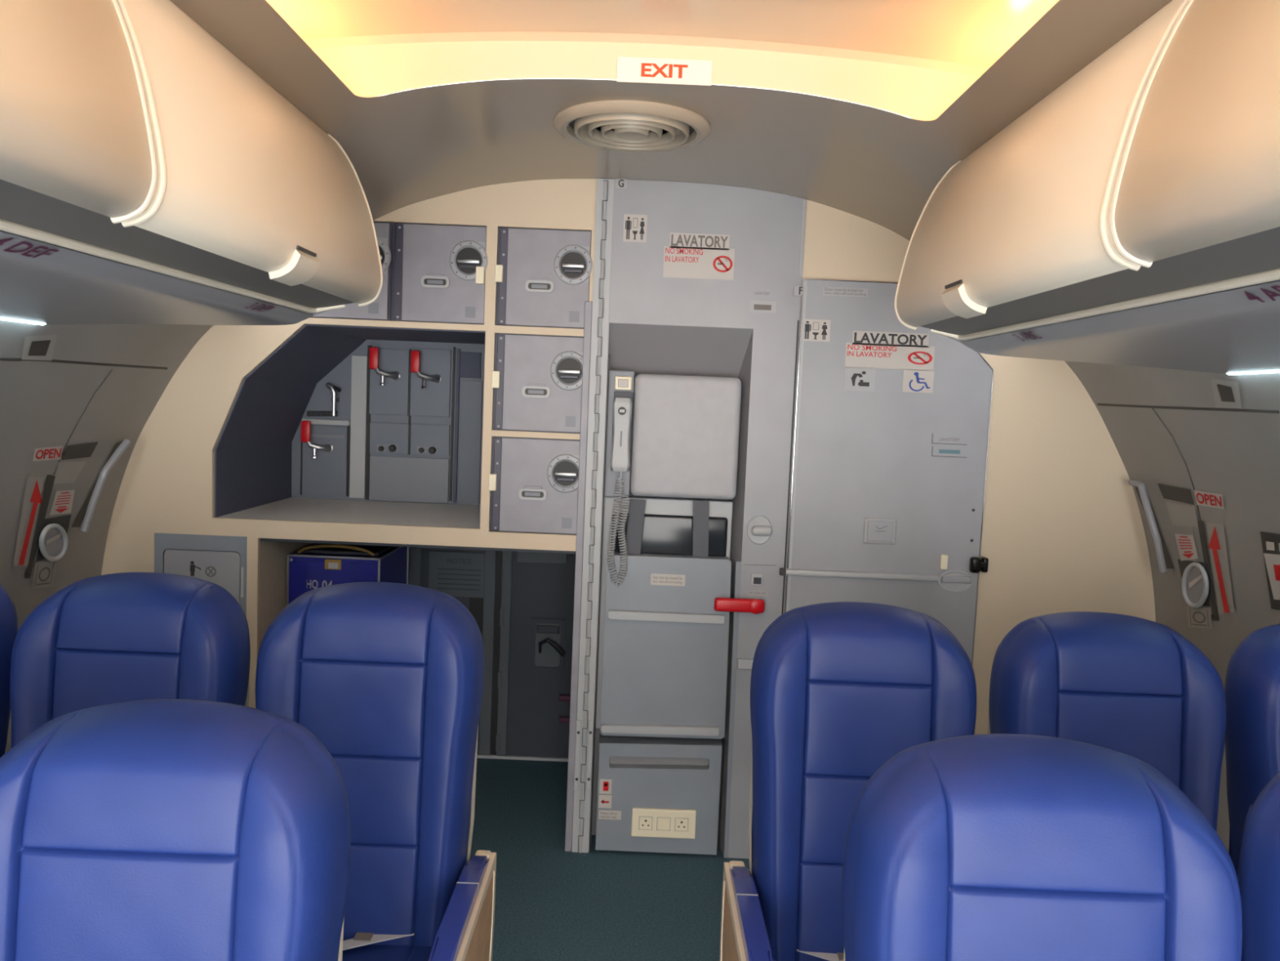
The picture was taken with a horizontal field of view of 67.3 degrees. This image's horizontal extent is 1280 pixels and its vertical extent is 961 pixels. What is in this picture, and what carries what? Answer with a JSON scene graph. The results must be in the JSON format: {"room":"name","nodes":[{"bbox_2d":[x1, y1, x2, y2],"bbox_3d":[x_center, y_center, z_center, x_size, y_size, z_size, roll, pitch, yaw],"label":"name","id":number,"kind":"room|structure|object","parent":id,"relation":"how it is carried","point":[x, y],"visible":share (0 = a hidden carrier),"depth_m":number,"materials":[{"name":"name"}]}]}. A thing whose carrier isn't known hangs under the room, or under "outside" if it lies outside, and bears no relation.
{"room":"aircraft cabin","nodes":[
{"label":"aircraft cabin","id":0,"kind":"room"},
{"bbox_2d":[0,320,312,649],"bbox_3d":[-1.511,0.427,1.196,0.540,1.830,5.505,2,5,0],"label":"wall","id":1,"kind":"structure","parent":0,"point":[42,403],"depth_m":2.74,"materials":[{"name":"beige plastic"}]},
{"bbox_2d":[0,317,45,324],"bbox_3d":[-1.421,-0.301,1.280,0.030,0.026,2.030,2,5,0],"label":"wall light","id":2,"kind":"object","parent":1,"relation":"attached to","point":[1,318],"visible":0.19,"depth_m":2.20,"materials":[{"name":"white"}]},
{"bbox_2d":[21,334,57,361],"bbox_3d":[-1.467,-0.323,2.350,0.049,0.072,0.161,2,5,0],"label":"air vent","id":3,"kind":"object","parent":1,"relation":"in","point":[35,347],"visible":1,"depth_m":2.35,"materials":[{"name":"grey plastic"}]},
{"bbox_2d":[27,339,51,355],"bbox_3d":[-1.466,-0.324,2.347,0.029,0.042,0.086,2,5,0],"label":"grille","id":4,"kind":"object","parent":3,"relation":"attached to","point":[35,347],"depth_m":2.35,"materials":[{"name":"grey plastic"}]},
{"bbox_2d":[0,357,167,588],"bbox_3d":[-1.623,0.004,2.660,0.246,0.670,0.779,2,5,0],"label":"door","id":5,"kind":"structure","parent":1,"relation":"in","point":[51,533],"depth_m":2.78,"materials":[{"name":"grey"}]},
{"bbox_2d":[35,561,54,586],"bbox_3d":[-1.749,0.277,2.824,0.012,0.073,0.081,2,5,0],"label":"print","id":6,"kind":"object","parent":5,"relation":"attached to","point":[44,571],"depth_m":2.83,"materials":[{"name":"grey plastic"}]},
{"bbox_2d":[291,339,484,505],"bbox_3d":[-0.943,-0.235,3.807,0.874,0.639,0.020,2,5,0],"label":"wall","id":7,"kind":"structure","parent":0,"point":[340,376],"depth_m":3.79,"materials":[{"name":"grey metal"}]},
{"bbox_2d":[325,382,341,415],"bbox_3d":[-1.198,-0.318,3.767,0.061,0.128,0.046,2,5,0],"label":"tap","id":8,"kind":"object","parent":7,"relation":"attached to","point":[334,399],"visible":1,"depth_m":3.75,"materials":[{"name":"silver metal"}]},
{"bbox_2d":[349,355,367,497],"bbox_3d":[-1.110,-0.210,3.793,0.060,0.559,0.012,2,5,0],"label":"pillar","id":9,"kind":"structure","parent":7,"relation":"attached to","point":[359,363],"depth_m":3.79,"materials":[{"name":"grey metal"}]},
{"bbox_2d":[453,348,482,502],"bbox_3d":[-0.677,-0.212,3.790,0.103,0.606,0.014,2,5,0],"label":"galley panel","id":10,"kind":"object","parent":7,"relation":"attached to","point":[468,363],"visible":1,"depth_m":3.79,"materials":[{"name":"grey metal"}]},
{"bbox_2d":[260,537,575,553],"bbox_3d":[-0.700,0.183,3.545,1.091,0.012,0.778,2,5,0],"label":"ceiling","id":11,"kind":"structure","parent":0,"point":[261,539],"depth_m":3.16,"materials":[{"name":"beige plastic"}]},
{"bbox_2d":[217,497,479,528],"bbox_3d":[-0.958,0.140,3.488,0.882,0.057,0.675,2,5,0],"label":"countertop","id":12,"kind":"structure","parent":11,"relation":"on","point":[293,508],"depth_m":3.43,"materials":[{"name":"beige plastic"}]},
{"bbox_2d":[300,410,350,496],"bbox_3d":[-1.245,-0.107,3.798,0.194,0.339,0.020,2,5,0],"label":"boiler","id":13,"kind":"object","parent":12,"relation":"on","point":[328,473],"visible":0.84,"depth_m":3.80,"materials":[{"name":"grey metal"}]},
{"bbox_2d":[301,420,333,457],"bbox_3d":[-1.264,-0.160,3.765,0.120,0.145,0.035,1,5,-21],"label":"tap","id":14,"kind":"object","parent":13,"relation":"attached to","point":[305,424],"visible":1,"depth_m":3.75,"materials":[{"name":"red plastic"}]},
{"bbox_2d":[306,410,337,416],"bbox_3d":[-1.254,-0.264,3.792,0.119,0.027,0.006,2,5,0],"label":"grille","id":15,"kind":"object","parent":13,"relation":"attached to","point":[320,412],"depth_m":3.79,"materials":[{"name":"black metal"}]},
{"bbox_2d":[364,345,455,502],"bbox_3d":[-0.907,-0.223,3.782,0.345,0.615,0.030,2,5,0],"label":"boiler","id":16,"kind":"object","parent":12,"relation":"on","point":[393,478],"depth_m":3.79,"materials":[{"name":"grey metal"}]},
{"bbox_2d":[368,346,400,385],"bbox_3d":[-0.991,-0.443,3.741,0.120,0.145,0.035,1,5,-21],"label":"tap","id":17,"kind":"object","parent":16,"relation":"attached to","point":[374,351],"visible":1,"depth_m":3.72,"materials":[{"name":"red plastic"}]},
{"bbox_2d":[410,350,441,388],"bbox_3d":[-0.831,-0.430,3.742,0.120,0.145,0.035,1,5,-21],"label":"tap","id":18,"kind":"object","parent":16,"relation":"attached to","point":[415,354],"visible":1,"depth_m":3.72,"materials":[{"name":"red plastic"}]},
{"bbox_2d":[420,546,582,757],"bbox_3d":[-0.719,0.638,3.982,1.131,1.029,0.020,2,5,0],"label":"wall","id":19,"kind":"structure","parent":0,"point":[539,590],"depth_m":3.98,"materials":[{"name":"grey metal"}]},
{"bbox_2d":[408,546,566,755],"bbox_3d":[-0.644,0.653,3.963,0.659,0.983,0.020,2,5,0],"label":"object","id":20,"kind":"structure","parent":19,"relation":"in","point":[471,575],"depth_m":3.95,"materials":[{"name":"grey metal"}]},
{"bbox_2d":[476,754,568,761],"bbox_3d":[-0.741,1.145,4.007,1.091,0.012,0.012,2,5,0],"label":"trim","id":21,"kind":"structure","parent":19,"relation":"attached to","point":[507,757],"depth_m":4.00,"materials":[{"name":"grey metal"}]},
{"bbox_2d":[529,617,565,672],"bbox_3d":[-0.377,0.680,3.948,0.150,0.222,0.050,2,5,0],"label":"flap latch","id":22,"kind":"object","parent":19,"relation":"attached to","point":[548,635],"visible":1,"depth_m":3.96,"materials":[{"name":"grey"}]},
{"bbox_2d":[559,715,569,723],"bbox_3d":[-0.262,0.992,3.984,0.146,0.026,0.030,2,5,0],"label":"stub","id":23,"kind":"object","parent":19,"relation":"attached to","point":[562,719],"visible":0.43,"depth_m":3.97,"materials":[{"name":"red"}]},
{"bbox_2d":[559,694,577,701],"bbox_3d":[-0.259,0.900,3.976,0.150,0.026,0.030,2,5,0],"label":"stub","id":24,"kind":"object","parent":19,"relation":"attached to","point":[562,697],"visible":0.45,"depth_m":3.96,"materials":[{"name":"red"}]},
{"bbox_2d":[470,757,749,960],"bbox_3d":[-0.082,1.423,1.296,3.320,0.050,5.555,2,5,0],"label":"floor","id":25,"kind":"structure","parent":0,"point":[552,903],"depth_m":2.98,"materials":[{"name":"teal carpet"}]},
{"bbox_2d":[0,583,17,757],"bbox_3d":[-1.470,0.750,1.710,0.434,1.129,0.602,2,5,0],"label":"seat","id":26,"kind":"object","parent":25,"relation":"on","point":[8,615],"visible":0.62,"depth_m":1.89,"materials":[{"name":"blue leather"}]},
{"bbox_2d":[9,572,250,748],"bbox_3d":[-1.007,0.769,1.710,0.434,1.129,0.602,2,5,0],"label":"seat","id":27,"kind":"object","parent":25,"relation":"on","point":[115,637],"visible":0.38,"depth_m":1.82,"materials":[{"name":"blue leather"}]},
{"bbox_2d":[0,698,350,960],"bbox_3d":[-0.559,0.850,0.936,0.466,1.129,0.602,2,5,0],"label":"seat","id":28,"kind":"object","parent":25,"relation":"on","point":[153,829],"visible":1,"depth_m":1.05,"materials":[{"name":"blue leather"}]},
{"bbox_2d":[285,542,408,606],"bbox_3d":[-1.094,0.688,3.617,0.329,0.957,0.428,2,5,0],"label":"storage box","id":29,"kind":"object","parent":25,"relation":"on","point":[313,566],"visible":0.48,"depth_m":3.38,"materials":[{"name":"blue metal"}]},
{"bbox_2d":[297,542,394,555],"bbox_3d":[-1.076,0.245,3.580,0.289,0.012,0.310,2,5,0],"label":"handle","id":30,"kind":"object","parent":29,"relation":"on","point":[379,550],"depth_m":3.45,"materials":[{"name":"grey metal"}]},
{"bbox_2d":[255,582,496,960],"bbox_3d":[-0.527,0.789,1.710,0.466,1.129,0.602,2,5,0],"label":"seat","id":31,"kind":"object","parent":25,"relation":"on","point":[388,677],"visible":0.73,"depth_m":1.81,"materials":[{"name":"blue leather"}]},
{"bbox_2d":[342,944,432,960],"bbox_3d":[-0.549,0.955,1.672,0.400,0.184,0.500,2,5,0],"label":"seat cushion","id":32,"kind":"object","parent":31,"relation":"on","point":[350,952],"depth_m":1.77,"materials":[{"name":"blue leather"}]},
{"bbox_2d":[595,733,724,854],"bbox_3d":[0.067,1.052,3.243,0.420,0.386,0.118,2,5,0],"label":"base cabinet","id":33,"kind":"object","parent":25,"relation":"on","point":[634,771],"visible":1,"depth_m":3.19,"materials":[{"name":"grey metal"}]},
{"bbox_2d":[603,781,608,791],"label":"print","id":34,"kind":"object","parent":33,"relation":"attached to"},
{"bbox_2d":[600,811,616,817],"bbox_3d":[-0.104,1.109,3.189,0.054,0.021,0.001,2,5,0],"label":"print","id":35,"kind":"object","parent":33,"relation":"attached to","point":[603,811],"depth_m":3.19},
{"bbox_2d":[631,807,696,838],"bbox_3d":[0.078,1.130,3.184,0.211,0.099,0.017,2,5,0],"label":"power socket","id":36,"kind":"object","parent":33,"relation":"attached to","point":[646,821],"visible":1,"depth_m":3.17,"materials":[{"name":"beige plastic"}]},
{"bbox_2d":[638,816,653,829],"bbox_3d":[0.019,1.132,3.178,0.044,0.044,0.001,2,5,0],"label":"socket","id":37,"kind":"object","parent":36,"relation":"attached to","point":[644,822],"depth_m":3.18,"materials":[{"name":"white plastic"}]},
{"bbox_2d":[656,817,671,830],"bbox_3d":[0.078,1.135,3.178,0.044,0.044,0.001,2,5,0],"label":"switch","id":38,"kind":"object","parent":36,"relation":"attached to","point":[662,823],"depth_m":3.18,"materials":[{"name":"white plastic"}]},
{"bbox_2d":[674,817,688,831],"bbox_3d":[0.137,1.137,3.178,0.044,0.044,0.001,2,5,0],"label":"socket","id":39,"kind":"object","parent":36,"relation":"attached to","point":[680,824],"depth_m":3.18,"materials":[{"name":"white plastic"}]},
{"bbox_2d":[564,178,806,858],"bbox_3d":[0.139,0.151,3.169,0.687,2.201,0.160,2,5,0],"label":"wall","id":40,"kind":"structure","parent":25,"relation":"on","point":[690,278],"depth_m":3.09,"materials":[{"name":"grey"}]},
{"bbox_2d":[606,397,631,586],"bbox_3d":[-0.065,0.039,3.095,0.070,0.608,0.042,2,5,0],"label":"telephone handset","id":41,"kind":"object","parent":40,"relation":"attached to","point":[622,406],"visible":1,"depth_m":3.08,"materials":[{"name":"grey plastic"}]},
{"bbox_2d":[618,179,623,186],"bbox_3d":[-0.059,-0.937,3.032,0.018,0.024,0.001,2,5,0],"label":"print","id":42,"kind":"object","parent":40,"relation":"attached to","point":[620,185],"depth_m":3.03},
{"bbox_2d":[625,217,644,239],"bbox_3d":[-0.016,-0.798,3.043,0.062,0.070,0.001,2,5,0],"label":"print","id":43,"kind":"object","parent":40,"relation":"attached to","point":[628,226],"depth_m":3.04},
{"bbox_2d":[595,369,742,738],"bbox_3d":[0.089,0.247,3.176,0.432,1.200,0.154,2,5,0],"label":"seat","id":44,"kind":"object","parent":40,"relation":"attached to","point":[663,649],"visible":0.98,"depth_m":3.14,"materials":[{"name":"grey"}]},
{"bbox_2d":[665,247,732,272],"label":"print","id":45,"kind":"object","parent":40,"relation":"attached to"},
{"bbox_2d":[671,234,728,248],"bbox_3d":[0.189,-0.758,3.046,0.180,0.037,0.001,2,5,0],"label":"print","id":46,"kind":"object","parent":40,"relation":"attached to","point":[699,236],"depth_m":3.05},
{"bbox_2d":[714,597,764,613],"bbox_3d":[0.321,0.402,3.115,0.163,0.048,0.048,2,5,0],"label":"lever","id":47,"kind":"object","parent":40,"relation":"attached to","point":[721,604],"visible":1,"depth_m":3.10,"materials":[{"name":"red plastic"}]},
{"bbox_2d":[753,304,771,310],"bbox_3d":[0.390,-0.551,3.060,0.056,0.017,0.001,2,5,0],"label":"print","id":48,"kind":"object","parent":40,"relation":"attached to","point":[759,307],"depth_m":3.06},
{"bbox_2d":[720,601,976,960],"bbox_3d":[0.402,0.828,1.710,0.466,1.129,0.602,2,5,0],"label":"seat","id":49,"kind":"object","parent":25,"relation":"on","point":[838,690],"visible":0.69,"depth_m":1.81,"materials":[{"name":"blue leather"}]},
{"bbox_2d":[841,733,1242,960],"bbox_3d":[0.421,0.891,0.936,0.466,1.129,0.602,2,5,0],"label":"seat","id":50,"kind":"object","parent":25,"relation":"on","point":[980,846],"visible":1,"depth_m":1.05,"materials":[{"name":"blue leather"}]},
{"bbox_2d":[987,611,1226,831],"bbox_3d":[0.891,0.849,1.710,0.434,1.129,0.602,2,5,0],"label":"seat","id":51,"kind":"object","parent":25,"relation":"on","point":[1137,687],"visible":0.51,"depth_m":1.82,"materials":[{"name":"blue leather"}]},
{"bbox_2d":[1216,623,1279,877],"bbox_3d":[1.358,0.868,1.710,0.434,1.129,0.602,2,5,0],"label":"seat","id":52,"kind":"object","parent":25,"relation":"on","point":[1251,749],"visible":0.51,"depth_m":1.86,"materials":[{"name":"blue leather"}]},
{"bbox_2d":[1237,772,1279,960],"bbox_3d":[0.905,0.912,0.936,0.434,1.129,0.602,2,5,0],"label":"seat","id":53,"kind":"object","parent":25,"relation":"on","point":[1259,864],"visible":0.89,"depth_m":1.11,"materials":[{"name":"blue leather"}]},
{"bbox_2d":[101,178,1155,734],"bbox_3d":[-0.028,0.142,3.138,3.500,2.210,0.018,2,5,0],"label":"wall","id":54,"kind":"structure","parent":0,"point":[1063,531],"depth_m":3.11,"materials":[{"name":"beige plastic"}]},
{"bbox_2d":[154,533,247,617],"bbox_3d":[-1.440,0.352,3.198,0.314,0.372,0.106,2,5,0],"label":"flap","id":55,"kind":"object","parent":54,"relation":"attached to","point":[220,560],"visible":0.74,"depth_m":3.14,"materials":[{"name":"grey"}]},
{"bbox_2d":[214,324,485,528],"bbox_3d":[-0.944,-0.207,3.459,0.874,0.639,0.677,2,5,0],"label":"wall niche","id":56,"kind":"object","parent":54,"relation":"in","point":[253,449],"visible":0.83,"depth_m":3.39,"materials":[{"name":"grey plastic"}]},
{"bbox_2d":[310,222,392,320],"bbox_3d":[-0.951,-0.685,3.212,0.311,0.322,0.308,2,5,0],"label":"locker","id":57,"kind":"object","parent":56,"relation":"on","point":[380,309],"visible":0.24,"depth_m":3.08,"materials":[{"name":"grey metal"}]},
{"bbox_2d":[391,222,488,324],"bbox_3d":[-0.640,-0.671,3.210,0.311,0.322,0.312,2,5,0],"label":"locker","id":58,"kind":"object","parent":56,"relation":"on","point":[438,271],"visible":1,"depth_m":3.07,"materials":[{"name":"grey metal"}]},
{"bbox_2d":[488,435,579,534],"bbox_3d":[-0.335,0.007,3.263,0.311,0.322,0.312,2,5,0],"label":"locker","id":59,"kind":"object","parent":54,"relation":"attached to","point":[533,482],"visible":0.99,"depth_m":3.12,"materials":[{"name":"grey metal"}]},
{"bbox_2d":[491,333,583,433],"bbox_3d":[-0.322,-0.323,3.237,0.311,0.322,0.312,2,5,0],"label":"locker","id":60,"kind":"object","parent":59,"relation":"on","point":[536,380],"visible":1,"depth_m":3.10,"materials":[{"name":"grey metal"}]},
{"bbox_2d":[494,226,592,328],"bbox_3d":[-0.307,-0.657,3.210,0.311,0.322,0.312,2,5,0],"label":"locker","id":61,"kind":"object","parent":60,"relation":"on","point":[542,277],"visible":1,"depth_m":3.07,"materials":[{"name":"grey metal"}]},
{"bbox_2d":[779,278,993,664],"bbox_3d":[0.774,0.320,3.117,0.648,1.901,0.045,2,5,0],"label":"door","id":62,"kind":"structure","parent":54,"relation":"in","point":[892,419],"depth_m":3.09,"materials":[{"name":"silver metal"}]},
{"bbox_2d":[804,320,827,339],"bbox_3d":[0.557,-0.476,3.053,0.077,0.056,0.001,2,5,0],"label":"print","id":63,"kind":"object","parent":62,"relation":"attached to","point":[807,326],"depth_m":3.05},
{"bbox_2d":[824,287,866,296],"bbox_3d":[0.650,-0.597,3.043,0.131,0.022,0.001,2,5,0],"label":"print","id":64,"kind":"object","parent":62,"relation":"attached to","point":[861,294],"depth_m":3.04},
{"bbox_2d":[850,371,869,386],"bbox_3d":[0.702,-0.325,3.065,0.060,0.048,0.001,2,5,0],"label":"print","id":65,"kind":"object","parent":62,"relation":"attached to","point":[860,384],"depth_m":3.07},
{"bbox_2d":[847,344,932,364],"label":"print","id":66,"kind":"object","parent":62,"relation":"attached to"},
{"bbox_2d":[853,332,927,345],"bbox_3d":[0.796,-0.449,3.054,0.232,0.034,0.001,2,5,0],"label":"print","id":67,"kind":"object","parent":62,"relation":"attached to","point":[865,335],"depth_m":3.05},
{"bbox_2d":[908,372,929,391],"bbox_3d":[0.893,-0.314,3.065,0.069,0.061,0.001,2,5,0],"label":"print","id":68,"kind":"object","parent":62,"relation":"attached to","point":[916,374],"depth_m":3.07},
{"bbox_2d":[931,445,966,457],"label":"print","id":69,"kind":"object","parent":62,"relation":"attached to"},
{"bbox_2d":[931,433,966,444],"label":"print","id":70,"kind":"object","parent":62,"relation":"attached to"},
{"bbox_2d":[938,448,959,453],"bbox_3d":[0.993,-0.092,3.083,0.068,0.012,0.001,2,5,0],"label":"print","id":71,"kind":"object","parent":62,"relation":"attached to","point":[949,451],"depth_m":3.08},
{"bbox_2d":[939,437,959,441],"bbox_3d":[0.993,-0.131,3.079,0.065,0.011,0.001,2,5,0],"label":"print","id":72,"kind":"object","parent":62,"relation":"attached to","point":[955,439],"depth_m":3.08},
{"bbox_2d":[937,570,973,592],"bbox_3d":[1.022,0.327,3.115,0.116,0.072,0.005,2,5,0],"label":"door handle","id":73,"kind":"object","parent":62,"relation":"on","point":[948,581],"depth_m":3.12,"materials":[{"name":"grey"}]},
{"bbox_2d":[968,556,988,573],"bbox_3d":[1.095,0.272,3.107,0.070,0.051,0.038,0,5,-23],"label":"bolt","id":74,"kind":"object","parent":62,"relation":"attached to","point":[977,564],"visible":1,"depth_m":3.09,"materials":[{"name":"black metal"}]},
{"bbox_2d":[266,0,1058,120],"bbox_3d":[0.007,-0.692,0.228,1.680,0.241,3.765,2,5,0],"label":"ceiling","id":75,"kind":"structure","parent":0,"point":[912,59],"depth_m":2.07,"materials":[{"name":"beige plastic"}]},
{"bbox_2d":[616,57,712,85],"bbox_3d":[0.053,-0.892,2.096,0.206,0.053,0.004,2,5,0],"label":"exit sign","id":76,"kind":"object","parent":75,"relation":"attached to","point":[629,69],"visible":1,"depth_m":2.10,"materials":[{"name":"white plastic"}]},
{"bbox_2d":[169,0,1173,240],"bbox_3d":[0.003,-0.592,0.718,2.310,0.336,4.727,2,5,0],"label":"ceiling","id":77,"kind":"structure","parent":0,"point":[882,167],"depth_m":2.29,"materials":[{"name":"beige plastic"}]},
{"bbox_2d":[0,0,156,223],"bbox_3d":[-0.954,-0.489,0.624,0.697,0.407,1.196,2,5,0],"label":"bin","id":78,"kind":"object","parent":77,"relation":"attached to","point":[75,127],"visible":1,"depth_m":1.07,"materials":[{"name":"plastic"}]},
{"bbox_2d":[0,179,355,325],"bbox_3d":[-1.037,-0.313,1.175,0.745,0.092,2.265,2,5,0],"label":"overhead bin underside","id":79,"kind":"structure","parent":78,"relation":"attached to","point":[61,262],"depth_m":1.59,"materials":[{"name":"grey plastic"}]},
{"bbox_2d":[116,0,382,306],"bbox_3d":[-0.950,-0.580,1.753,0.697,0.407,1.058,2,5,0],"label":"bin","id":80,"kind":"object","parent":77,"relation":"attached to","point":[244,176],"visible":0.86,"depth_m":1.54,"materials":[{"name":"plastic"}]},
{"bbox_2d":[553,100,710,152],"bbox_3d":[-0.021,-0.888,2.437,0.398,0.031,0.398,2,5,0],"label":"ceiling vent","id":81,"kind":"object","parent":77,"relation":"in","point":[620,126],"visible":1,"depth_m":2.37,"materials":[{"name":"beige"}]},
{"bbox_2d":[894,0,1189,329],"bbox_3d":[0.951,-0.501,1.758,0.697,0.407,1.048,2,5,0],"label":"bin","id":82,"kind":"object","parent":77,"relation":"attached to","point":[1026,213],"visible":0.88,"depth_m":1.53,"materials":[{"name":"plastic"}]},
{"bbox_2d":[1110,0,1279,267],"bbox_3d":[0.947,-0.409,0.627,0.697,0.407,1.202,2,5,0],"label":"bin","id":83,"kind":"object","parent":77,"relation":"attached to","point":[1200,167],"visible":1,"depth_m":1.06,"materials":[{"name":"plastic"}]},
{"bbox_2d":[920,226,1279,373],"bbox_3d":[1.016,-0.227,1.175,0.745,0.092,2.265,2,5,0],"label":"overhead bin underside","id":84,"kind":"structure","parent":83,"relation":"attached to","point":[1215,308],"depth_m":1.56,"materials":[{"name":"grey plastic"}]},
{"bbox_2d":[1064,360,1279,688],"bbox_3d":[1.425,0.582,0.808,0.540,1.830,4.727,2,5,0],"label":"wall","id":85,"kind":"structure","parent":0,"point":[1235,455],"depth_m":2.66,"materials":[{"name":"beige plastic"}]},
{"bbox_2d":[1097,403,1279,628],"bbox_3d":[1.569,0.129,2.666,0.252,0.675,0.867,2,5,0],"label":"door","id":86,"kind":"structure","parent":85,"relation":"in","point":[1197,581],"depth_m":2.83,"materials":[{"name":"grey plastic"}]},
{"bbox_2d":[1189,607,1208,626],"bbox_3d":[1.675,0.412,2.882,0.009,0.069,0.097,3,5,2],"label":"print","id":87,"kind":"object","parent":86,"relation":"attached to","point":[1198,616],"depth_m":2.88,"materials":[{"name":"grey plastic"}]},
{"bbox_2d":[1211,378,1241,408],"bbox_3d":[1.438,-0.214,2.361,0.049,0.071,0.150,2,5,0],"label":"air vent","id":88,"kind":"object","parent":85,"relation":"in","point":[1226,393],"visible":1,"depth_m":2.36,"materials":[{"name":"grey plastic"}]},
{"bbox_2d":[1217,383,1235,402],"bbox_3d":[1.436,-0.215,2.358,0.031,0.044,0.072,2,5,0],"label":"grille","id":89,"kind":"object","parent":88,"relation":"attached to","point":[1225,392],"depth_m":2.36,"materials":[{"name":"grey plastic"}]},
{"bbox_2d":[1226,370,1279,374],"bbox_3d":[1.397,-0.182,1.280,0.030,0.026,2.030,2,5,0],"label":"wall light","id":90,"kind":"object","parent":85,"relation":"attached to","point":[1266,371],"visible":0.19,"depth_m":2.18,"materials":[{"name":"white plastic"}]},
{"bbox_2d":[1260,531,1279,609],"bbox_3d":[1.633,0.238,2.415,0.063,0.214,0.213,2,5,0],"label":"placard","id":91,"kind":"object","parent":85,"relation":"attached to","point":[1270,541],"visible":1,"depth_m":2.48,"materials":[{"name":"grey plastic"}]},
{"bbox_2d":[1263,553,1279,599],"bbox_3d":[1.637,0.248,2.418,0.034,0.136,0.183,3,5,2],"label":"print","id":92,"kind":"object","parent":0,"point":[1272,561],"depth_m":2.49,"materials":[{"name":"white"}]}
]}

